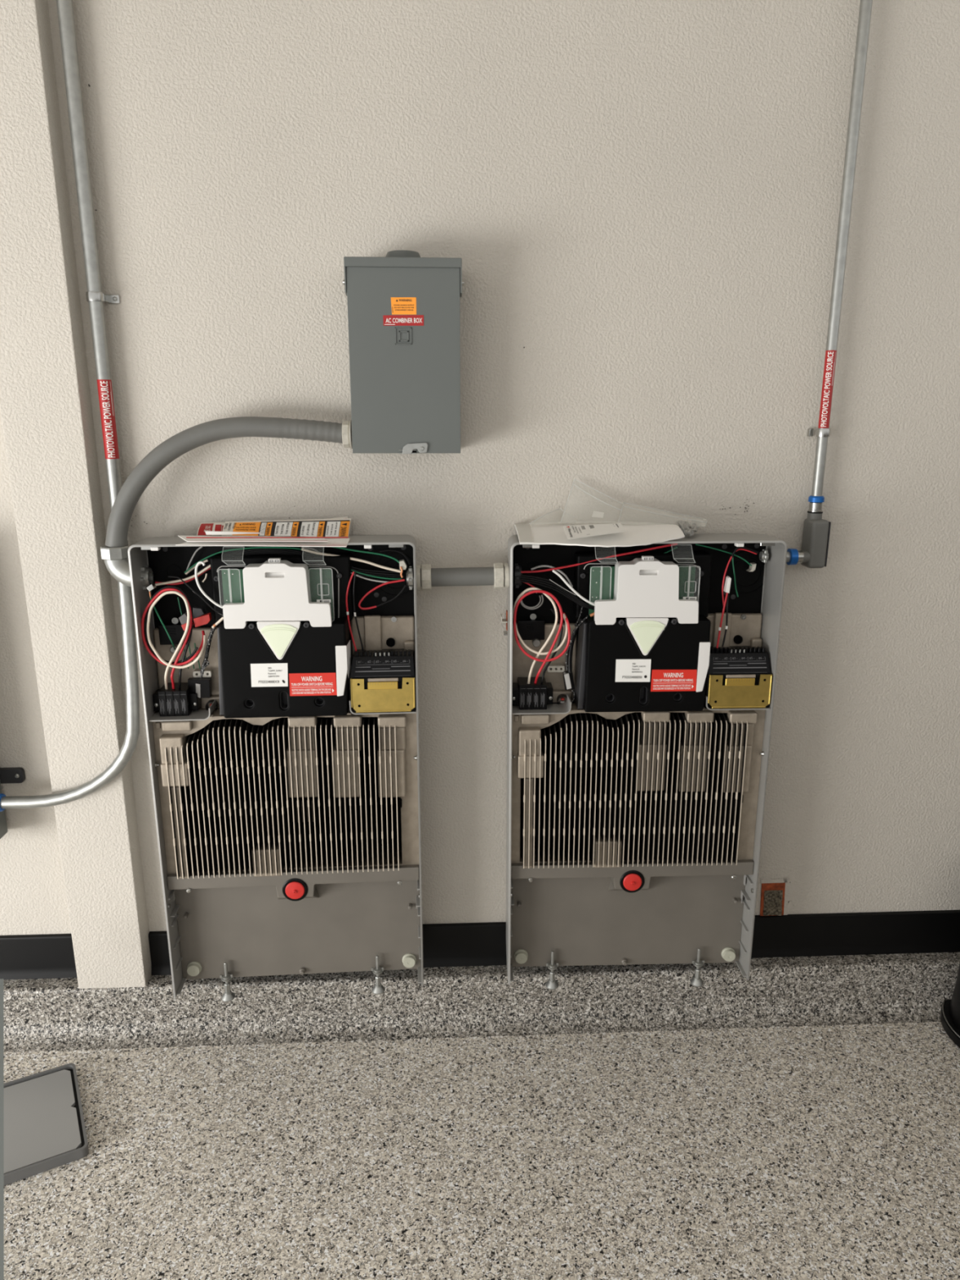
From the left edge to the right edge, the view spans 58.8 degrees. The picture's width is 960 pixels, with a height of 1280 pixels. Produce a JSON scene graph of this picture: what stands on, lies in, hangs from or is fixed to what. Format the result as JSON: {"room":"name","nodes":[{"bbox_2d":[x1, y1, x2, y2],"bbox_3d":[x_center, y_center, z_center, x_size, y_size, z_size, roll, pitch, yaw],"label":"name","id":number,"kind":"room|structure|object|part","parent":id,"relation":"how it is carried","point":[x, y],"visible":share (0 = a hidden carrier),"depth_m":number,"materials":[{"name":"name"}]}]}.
{"room":"garage","nodes":[
{"label":"garage","id":0,"kind":"room"},
{"bbox_2d":[0,0,959,935],"bbox_3d":[0.052,-0.557,1.996,5.500,3.200,0.121,-1,15,-3],"label":"wall","id":1,"kind":"structure","parent":0,"point":[638,201],"depth_m":1.90,"materials":[{"name":"paint"}]},
{"bbox_2d":[0,767,25,839],"bbox_3d":[-1.296,0.147,1.977,0.354,0.720,0.139,-1,15,-3],"label":"box","id":2,"kind":"object","parent":1,"relation":"attached to","point":[7,775],"visible":1,"depth_m":2.10,"materials":[{"name":"grey metal"}]},
{"bbox_2d":[0,933,77,979],"bbox_3d":[-1.866,0.834,2.189,1.658,0.118,0.020,-1,15,-3],"label":"baseboard","id":3,"kind":"structure","parent":1,"relation":"attached to","point":[42,956],"depth_m":2.22,"materials":[{"name":"black rubber"}]},
{"bbox_2d":[0,0,139,811],"bbox_3d":[-0.973,-0.829,1.748,0.356,2.542,0.090,-1,15,-3],"label":"conduit","id":4,"kind":"object","parent":1,"relation":"attached to","point":[64,7],"visible":0.92,"depth_m":1.85,"materials":[{"name":"silver metal"}]},
{"bbox_2d":[0,0,151,988],"bbox_3d":[-0.948,-0.591,1.848,0.172,3.063,0.072,-1,15,-3],"label":"column","id":5,"kind":"structure","parent":1,"relation":"attached to","point":[46,407],"depth_m":1.89,"materials":[{"name":"paint"}]},
{"bbox_2d":[85,291,119,303],"bbox_3d":[-0.804,-0.731,1.822,0.068,0.018,0.032,-12,19,-39],"label":"strap","id":6,"kind":"object","parent":1,"relation":"attached to","point":[90,295],"visible":1,"depth_m":1.81,"materials":[{"name":"silver metal"}]},
{"bbox_2d":[127,534,423,1001],"bbox_3d":[-0.453,0.335,2.043,0.624,1.159,0.166,-1,15,-4],"label":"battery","id":7,"kind":"object","parent":1,"relation":"attached to","point":[279,684],"visible":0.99,"depth_m":1.98,"materials":[{"name":"silver metal"}]},
{"bbox_3d":[-0.702,0.021,1.956,0.017,0.017,0.014,-1,15,-4],"label":"screw post","id":8,"kind":"part","parent":7,"relation":"part of","materials":[{"name":"metal"}]},
{"bbox_3d":[-0.670,0.063,1.986,0.158,0.188,0.018,-1,15,-4],"label":"cast panel","id":9,"kind":"part","parent":7,"relation":"part of","materials":[{"name":"metal"}]},
{"bbox_2d":[200,695,219,708],"bbox_3d":[-0.626,0.148,1.995,0.052,0.037,0.014,-1,15,-4],"label":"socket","id":10,"kind":"object","parent":7,"relation":"attached to","point":[203,700],"depth_m":1.99,"materials":[{"name":"metal"}]},
{"bbox_2d":[196,522,225,535],"bbox_3d":[-0.606,-0.253,1.940,0.068,0.026,0.034,-1,15,-3],"label":"sheet","id":11,"kind":"object","parent":7,"relation":"on","point":[210,526],"visible":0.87,"depth_m":1.94,"materials":[{"name":"red paper"}]},
{"bbox_2d":[204,699,218,710],"bbox_3d":[-0.623,0.152,1.988,0.028,0.027,0.031,-1,15,-3],"label":"screw","id":12,"kind":"object","parent":7,"relation":"attached to","point":[208,703],"depth_m":1.98,"materials":[{"name":"silver metal"}]},
{"bbox_3d":[-0.636,0.835,2.137,0.008,0.058,0.008,-1,15,-4],"label":"threaded rod","id":13,"kind":"part","parent":7,"relation":"part of","materials":[{"name":"metal"}]},
{"bbox_2d":[100,416,352,586],"bbox_3d":[-0.561,-0.302,1.887,0.562,0.372,0.068,-1,15,-6],"label":"conduit","id":14,"kind":"object","parent":7,"relation":"attached to","point":[114,553],"visible":0.99,"depth_m":1.85,"materials":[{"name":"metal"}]},
{"bbox_2d":[244,699,253,706],"bbox_3d":[-0.519,0.138,1.930,0.020,0.020,0.031,-1,15,-4],"label":"hole","id":15,"kind":"object","parent":7,"relation":"attached to","point":[248,703],"depth_m":1.92,"materials":[{"name":"black plastic"}]},
{"bbox_2d":[175,537,350,546],"bbox_3d":[-0.459,-0.205,1.805,0.359,0.005,0.095,-1,15,-3],"label":"envelope","id":16,"kind":"object","parent":7,"relation":"on","point":[331,542],"visible":0.77,"depth_m":1.79,"materials":[{"name":"white paper"}]},
{"bbox_2d":[177,535,328,542],"bbox_3d":[-0.486,-0.212,1.798,0.338,0.004,0.063,1,15,4],"label":"envelope","id":17,"kind":"object","parent":16,"relation":"on","point":[184,537],"visible":0.87,"depth_m":1.79,"materials":[{"name":"white paper"}]},
{"bbox_2d":[186,537,348,537],"bbox_3d":[-0.442,-0.213,1.775,0.338,0.005,0.019,0,15,-1],"label":"sheet","id":18,"kind":"object","parent":16,"relation":"on","point":[186,537],"visible":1,"depth_m":1.76,"materials":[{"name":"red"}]},
{"bbox_2d":[204,530,261,534],"bbox_3d":[-0.509,-0.222,1.758,0.110,0.011,0.017,-3,15,-12],"label":"sheet","id":19,"kind":"object","parent":18,"relation":"on","point":[207,532],"visible":1,"depth_m":1.75,"materials":[{"name":"white paper"}]},
{"bbox_3d":[-0.449,-0.101,1.909,0.267,0.134,0.003,-1,15,-4],"label":"gasket cord","id":20,"kind":"part","parent":7,"relation":"part of","materials":[{"name":"white plastic"}]},
{"bbox_3d":[-0.449,-0.030,1.950,0.598,0.394,0.087,-1,15,-4],"label":"panel","id":21,"kind":"part","parent":7,"relation":"part of","materials":[{"name":"black plastic"}]},
{"bbox_3d":[-0.453,0.166,1.968,0.313,0.004,0.050,-1,15,-4],"label":"compartment sill","id":22,"kind":"part","parent":7,"relation":"part of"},
{"bbox_2d":[209,552,353,622],"bbox_3d":[-0.446,-0.119,1.936,0.308,0.150,0.056,-1,15,-4],"label":"cover","id":23,"kind":"object","parent":7,"relation":"on","point":[331,575],"depth_m":1.90,"materials":[{"name":"white plastic"}]},
{"bbox_2d":[280,691,288,709],"bbox_3d":[-0.442,0.131,1.936,0.017,0.043,0.035,-1,15,-4],"label":"hole","id":24,"kind":"object","parent":7,"relation":"attached to","point":[283,695],"depth_m":1.94,"materials":[{"name":"grey plastic"}]},
{"bbox_2d":[152,706,419,877],"bbox_3d":[-0.449,0.368,2.049,0.599,0.433,0.079,-1,15,-4],"label":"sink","id":25,"kind":"object","parent":7,"relation":"in","point":[386,787],"depth_m":2.00,"materials":[{"name":"metal"}]},
{"bbox_2d":[222,518,351,537],"bbox_3d":[-0.438,-0.253,1.938,0.287,0.042,0.038,-1,15,-3],"label":"sheet","id":26,"kind":"object","parent":7,"relation":"on","point":[335,526],"visible":0.98,"depth_m":1.93,"materials":[{"name":"orange paper"}]},
{"bbox_3d":[-0.491,-0.251,1.931,0.011,0.026,0.029,0,15,1],"label":"white panel","id":27,"kind":"part","parent":26,"relation":"part of","materials":[{"name":"white paper"}]},
{"bbox_3d":[-0.478,-0.251,1.932,0.012,0.027,0.029,0,15,1],"label":"orange panel","id":28,"kind":"part","parent":26,"relation":"part of","materials":[{"name":"orange paper"}]},
{"bbox_3d":[-0.445,-0.251,1.933,0.039,0.029,0.028,-1,15,-3],"label":"white panel","id":29,"kind":"part","parent":26,"relation":"part of","materials":[{"name":"white paper"}]},
{"bbox_3d":[-0.419,-0.251,1.935,0.013,0.029,0.029,1,15,2],"label":"orange panel","id":30,"kind":"part","parent":26,"relation":"part of","materials":[{"name":"orange paper"}]},
{"bbox_3d":[-0.387,-0.252,1.936,0.041,0.031,0.028,-1,15,-3],"label":"white panel","id":31,"kind":"part","parent":26,"relation":"part of","materials":[{"name":"white paper"}]},
{"bbox_3d":[-0.361,-0.252,1.938,0.013,0.032,0.030,1,15,3],"label":"orange panel","id":32,"kind":"part","parent":26,"relation":"part of","materials":[{"name":"orange paper"}]},
{"bbox_3d":[-0.334,-0.252,1.939,0.033,0.033,0.028,-1,15,-3],"label":"white panel","id":33,"kind":"part","parent":26,"relation":"part of","materials":[{"name":"white paper"}]},
{"bbox_3d":[-0.308,-0.252,1.940,0.024,0.034,0.028,-1,15,-3],"label":"orange panel","id":34,"kind":"part","parent":26,"relation":"part of","materials":[{"name":"orange paper"}]},
{"bbox_3d":[-0.450,0.706,2.136,0.599,0.298,0.008,-1,15,-4],"label":"plate","id":35,"kind":"part","parent":7,"relation":"part of","materials":[{"name":"paint"}]},
{"bbox_2d":[315,697,324,705],"bbox_3d":[-0.364,0.135,1.941,0.020,0.020,0.031,-1,15,-4],"label":"hole","id":36,"kind":"object","parent":7,"relation":"attached to","point":[318,700],"depth_m":1.93,"materials":[{"name":"grey plastic"}]},
{"bbox_2d":[326,516,347,519],"bbox_3d":[-0.336,-0.273,1.968,0.062,0.022,0.012,-1,15,-3],"label":"sheet","id":37,"kind":"object","parent":7,"relation":"on","point":[341,517],"visible":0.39,"depth_m":1.97,"materials":[{"name":"white paper"}]},
{"bbox_3d":[-0.249,-0.009,1.986,0.040,0.099,0.012,-1,15,-4],"label":"cast panel","id":38,"kind":"part","parent":7,"relation":"part of","materials":[{"name":"metal"}]},
{"bbox_3d":[-0.260,0.828,2.165,0.008,0.058,0.008,-1,15,-4],"label":"threaded rod","id":39,"kind":"part","parent":7,"relation":"part of","materials":[{"name":"silver metal"}]},
{"bbox_3d":[-0.228,0.045,2.016,0.148,0.208,0.018,-1,15,-4],"label":"cast panel","id":40,"kind":"part","parent":7,"relation":"part of","materials":[{"name":"metal"}]},
{"bbox_3d":[-0.219,0.123,1.932,0.143,0.077,0.002,-1,15,-4],"label":"brass plate","id":41,"kind":"part","parent":7,"relation":"part of","materials":[{"name":"gold metal"}]},
{"bbox_2d":[386,637,395,647],"bbox_3d":[-0.209,0.005,1.995,0.021,0.021,0.006,-1,15,-4],"label":"hole","id":42,"kind":"object","parent":7,"relation":"attached to","point":[390,642],"depth_m":2.00,"materials":[{"name":"black"}]},
{"bbox_3d":[-0.166,0.015,1.998,0.026,0.028,0.015,-1,15,-4],"label":"cast panel","id":43,"kind":"part","parent":7,"relation":"part of","materials":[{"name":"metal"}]},
{"bbox_2d":[416,562,509,591],"bbox_3d":[-0.040,-0.145,1.950,0.211,0.064,0.062,-1,15,-3],"label":"conduit nipple","id":44,"kind":"object","parent":7,"relation":"attached to","point":[498,575],"visible":0.96,"depth_m":1.93,"materials":[{"name":"metal"}]},
{"bbox_2d":[342,249,464,453],"bbox_3d":[-0.160,-0.614,1.838,0.249,0.411,0.134,-1,15,-3],"label":"box","id":45,"kind":"object","parent":1,"relation":"attached to","point":[404,306],"visible":1,"depth_m":1.78,"materials":[{"name":"grey metal"}]},
{"bbox_2d":[3,951,959,1053],"bbox_3d":[0.055,0.957,2.268,5.500,0.153,0.119,-1,15,-3],"label":"curb","id":46,"kind":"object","parent":1,"relation":"attached to","point":[40,1015],"depth_m":2.25,"materials":[{"name":"grey stone"}]},
{"bbox_2d":[148,909,959,975],"bbox_3d":[0.968,0.803,2.325,3.668,0.118,0.020,-1,15,-3],"label":"baseboard","id":47,"kind":"structure","parent":1,"relation":"attached to","point":[807,935],"depth_m":2.32,"materials":[{"name":"black rubber"}]},
{"bbox_2d":[500,533,786,990],"bbox_3d":[0.364,0.326,2.083,0.635,1.164,0.165,-1,15,-1],"label":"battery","id":48,"kind":"object","parent":1,"relation":"attached to","point":[641,679],"visible":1,"depth_m":2.02,"materials":[{"name":"grey metal"}]},
{"bbox_3d":[0.132,0.005,2.003,0.019,0.019,0.022,-1,15,-1],"label":"screw post","id":49,"kind":"part","parent":48,"relation":"part of","materials":[{"name":"metal"}]},
{"bbox_3d":[0.151,0.052,2.037,0.158,0.188,0.018,-1,15,-1],"label":"cast panel","id":50,"kind":"part","parent":48,"relation":"part of","materials":[{"name":"metal"}]},
{"bbox_3d":[0.186,0.824,2.186,0.008,0.058,0.008,-1,15,-1],"label":"threaded rod","id":51,"kind":"part","parent":48,"relation":"part of","materials":[{"name":"metal"}]},
{"bbox_2d":[556,693,567,704],"bbox_3d":[0.197,0.142,2.036,0.028,0.027,0.031,-1,15,-3],"label":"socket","id":52,"kind":"object","parent":48,"relation":"attached to","point":[562,699],"depth_m":2.03,"materials":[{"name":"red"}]},
{"bbox_2d":[552,689,572,702],"bbox_3d":[0.195,0.138,2.044,0.052,0.037,0.014,-1,15,-1],"label":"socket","id":53,"kind":"object","parent":48,"relation":"attached to","point":[557,694],"depth_m":2.03,"materials":[{"name":"metal"}]},
{"bbox_2d":[514,520,684,546],"bbox_3d":[0.253,-0.240,1.905,0.398,0.027,0.262,3,15,10],"label":"papers","id":54,"kind":"object","parent":48,"relation":"on","point":[636,534],"visible":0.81,"depth_m":1.86,"materials":[{"name":"white paper"}]},
{"bbox_2d":[563,523,626,539],"bbox_3d":[0.244,-0.231,1.808,0.136,0.016,0.138,-1,15,-3],"label":"tag","id":55,"kind":"object","parent":54,"relation":"on","point":[575,531],"visible":1,"depth_m":1.82,"materials":[{"name":"white paper"}]},
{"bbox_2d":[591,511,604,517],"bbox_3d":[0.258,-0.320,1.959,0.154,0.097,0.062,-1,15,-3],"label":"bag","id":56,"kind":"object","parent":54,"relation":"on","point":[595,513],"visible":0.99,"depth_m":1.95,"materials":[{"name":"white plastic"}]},
{"bbox_2d":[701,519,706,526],"bbox_3d":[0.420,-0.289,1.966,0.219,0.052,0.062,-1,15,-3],"label":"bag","id":57,"kind":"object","parent":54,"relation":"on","point":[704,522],"visible":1,"depth_m":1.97,"materials":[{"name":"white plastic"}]},
{"bbox_2d":[605,693,613,702],"bbox_3d":[0.298,0.129,1.973,0.020,0.020,0.031,-1,15,-1],"label":"hole","id":58,"kind":"object","parent":48,"relation":"attached to","point":[609,697],"depth_m":1.97,"materials":[{"name":"grey plastic"}]},
{"bbox_3d":[0.373,0.697,2.176,0.599,0.298,0.008,-1,15,-1],"label":"plate","id":59,"kind":"part","parent":48,"relation":"part of","materials":[{"name":"paint"}]},
{"bbox_3d":[0.365,0.158,2.007,0.313,0.004,0.050,-1,15,-1],"label":"compartment sill","id":60,"kind":"part","parent":48,"relation":"part of","materials":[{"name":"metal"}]},
{"bbox_2d":[511,702,765,863],"bbox_3d":[0.372,0.359,2.089,0.601,0.436,0.079,0,15,-1],"label":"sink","id":61,"kind":"object","parent":48,"relation":"in","point":[535,725],"depth_m":2.04,"materials":[{"name":"metal"}]},
{"bbox_3d":[0.370,-0.038,1.989,0.598,0.394,0.087,-1,15,-1],"label":"panel","id":62,"kind":"part","parent":48,"relation":"part of","materials":[{"name":"black plastic"}]},
{"bbox_3d":[0.369,-0.110,1.949,0.267,0.134,0.002,-1,15,-1],"label":"gasket cord","id":63,"kind":"part","parent":48,"relation":"part of","materials":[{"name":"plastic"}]},
{"bbox_2d":[573,551,711,618],"bbox_3d":[0.374,-0.128,1.976,0.308,0.150,0.056,-1,15,-1],"label":"cover","id":64,"kind":"object","parent":48,"relation":"on","point":[593,571],"depth_m":1.94,"materials":[{"name":"white plastic"}]},
{"bbox_2d":[639,686,647,704],"bbox_3d":[0.375,0.123,1.975,0.017,0.043,0.035,-1,15,-1],"label":"hole","id":65,"kind":"object","parent":48,"relation":"attached to","point":[642,690],"depth_m":1.97,"materials":[{"name":"grey plastic"}]},
{"bbox_2d":[673,693,681,701],"bbox_3d":[0.454,0.127,1.976,0.020,0.020,0.031,-1,15,-1],"label":"hole","id":66,"kind":"object","parent":48,"relation":"attached to","point":[677,696],"depth_m":1.97,"materials":[{"name":"grey plastic"}]},
{"bbox_2d":[676,520,702,536],"bbox_3d":[0.474,-0.259,1.954,0.053,0.028,0.114,6,16,23],"label":"bag","id":67,"kind":"object","parent":48,"relation":"on","point":[686,526],"visible":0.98,"depth_m":1.94,"materials":[{"name":"clear plastic"}]},
{"bbox_3d":[0.563,0.821,2.195,0.008,0.058,0.008,-1,15,-1],"label":"threaded rod","id":68,"kind":"part","parent":48,"relation":"part of","materials":[{"name":"silver metal"}]},
{"bbox_3d":[0.571,-0.016,2.015,0.040,0.099,0.012,-1,15,-1],"label":"cast panel","id":69,"kind":"part","parent":48,"relation":"part of","materials":[{"name":"metal"}]},
{"bbox_3d":[0.594,0.038,2.044,0.148,0.208,0.018,-1,15,-1],"label":"cast panel","id":70,"kind":"part","parent":48,"relation":"part of","materials":[{"name":"metal"}]},
{"bbox_2d":[733,635,742,644],"bbox_3d":[0.612,-0.001,2.022,0.021,0.021,0.006,-1,15,-1],"label":"hole","id":71,"kind":"object","parent":48,"relation":"attached to","point":[737,639],"depth_m":2.02,"materials":[{"name":"black"}]},
{"bbox_3d":[0.598,0.117,1.960,0.143,0.077,0.002,-1,15,-1],"label":"brass plate","id":72,"kind":"part","parent":48,"relation":"part of","materials":[{"name":"gold metal"}]},
{"bbox_3d":[0.655,0.009,2.022,0.026,0.028,0.015,-1,15,-1],"label":"cast panel","id":73,"kind":"part","parent":48,"relation":"part of","materials":[{"name":"metal"}]},
{"bbox_2d":[760,877,789,915],"bbox_3d":[0.793,0.702,2.296,0.084,0.134,0.006,-1,15,-3],"label":"electrical box","id":74,"kind":"object","parent":1,"relation":"attached to","point":[774,892],"depth_m":2.29,"materials":[{"name":"orange plastic"}]},
{"bbox_2d":[807,428,830,436],"bbox_3d":[0.787,-0.478,1.966,0.046,0.018,0.049,-1,15,-3],"label":"strap","id":75,"kind":"object","parent":1,"relation":"attached to","point":[820,432],"visible":0.99,"depth_m":1.95,"materials":[{"name":"silver metal"}]},
{"bbox_2d":[808,0,872,511],"bbox_3d":[0.789,-1.193,1.770,0.036,1.842,0.036,7,16,23],"label":"conduit","id":76,"kind":"object","parent":1,"relation":"attached to","point":[815,500],"visible":1,"depth_m":1.85,"materials":[{"name":"silver metal"}]},
{"bbox_2d":[786,511,831,568],"bbox_3d":[0.743,-0.236,2.008,0.141,0.130,0.062,-1,15,-3],"label":"fitting","id":77,"kind":"object","parent":76,"relation":"attached to","point":[813,553],"visible":0.94,"depth_m":1.99,"materials":[{"name":"grey metal"}]},
{"bbox_3d":[0.812,-0.229,2.016,0.002,0.105,0.053,-1,15,-3],"label":"plate","id":78,"kind":"part","parent":77,"relation":"part of","materials":[{"name":"grey plastic"}]},
{"bbox_2d":[4,1022,959,1279],"bbox_3d":[0.132,1.468,0.770,5.500,0.100,3.520,-1,15,-3],"label":"floor","id":79,"kind":"structure","parent":0,"point":[822,1152],"depth_m":1.85,"materials":[{"name":"grey stone"}]},
{"bbox_2d":[0,978,4,1279],"bbox_3d":[-0.963,0.996,1.694,0.030,0.344,0.606,-6,16,-24],"label":"metal rail","id":80,"kind":"object","parent":79,"relation":"on","point":[2,1035],"visible":1,"depth_m":1.70,"materials":[{"name":"grey metal"}]},
{"bbox_2d":[4,1062,88,1185],"bbox_3d":[-1.114,1.109,1.892,0.432,0.023,0.294,-7,16,-26],"label":"lid","id":81,"kind":"object","parent":79,"relation":"on","point":[45,1129],"visible":1,"depth_m":1.93,"materials":[{"name":"grey plastic"}]},
{"bbox_2d":[940,963,959,1048],"bbox_3d":[1.393,0.811,2.167,0.340,0.469,0.340,-1,15,-3],"label":"waste bin","id":82,"kind":"object","parent":79,"relation":"on","point":[950,1008],"visible":0.94,"depth_m":2.24,"materials":[{"name":"black plastic"}]}
]}

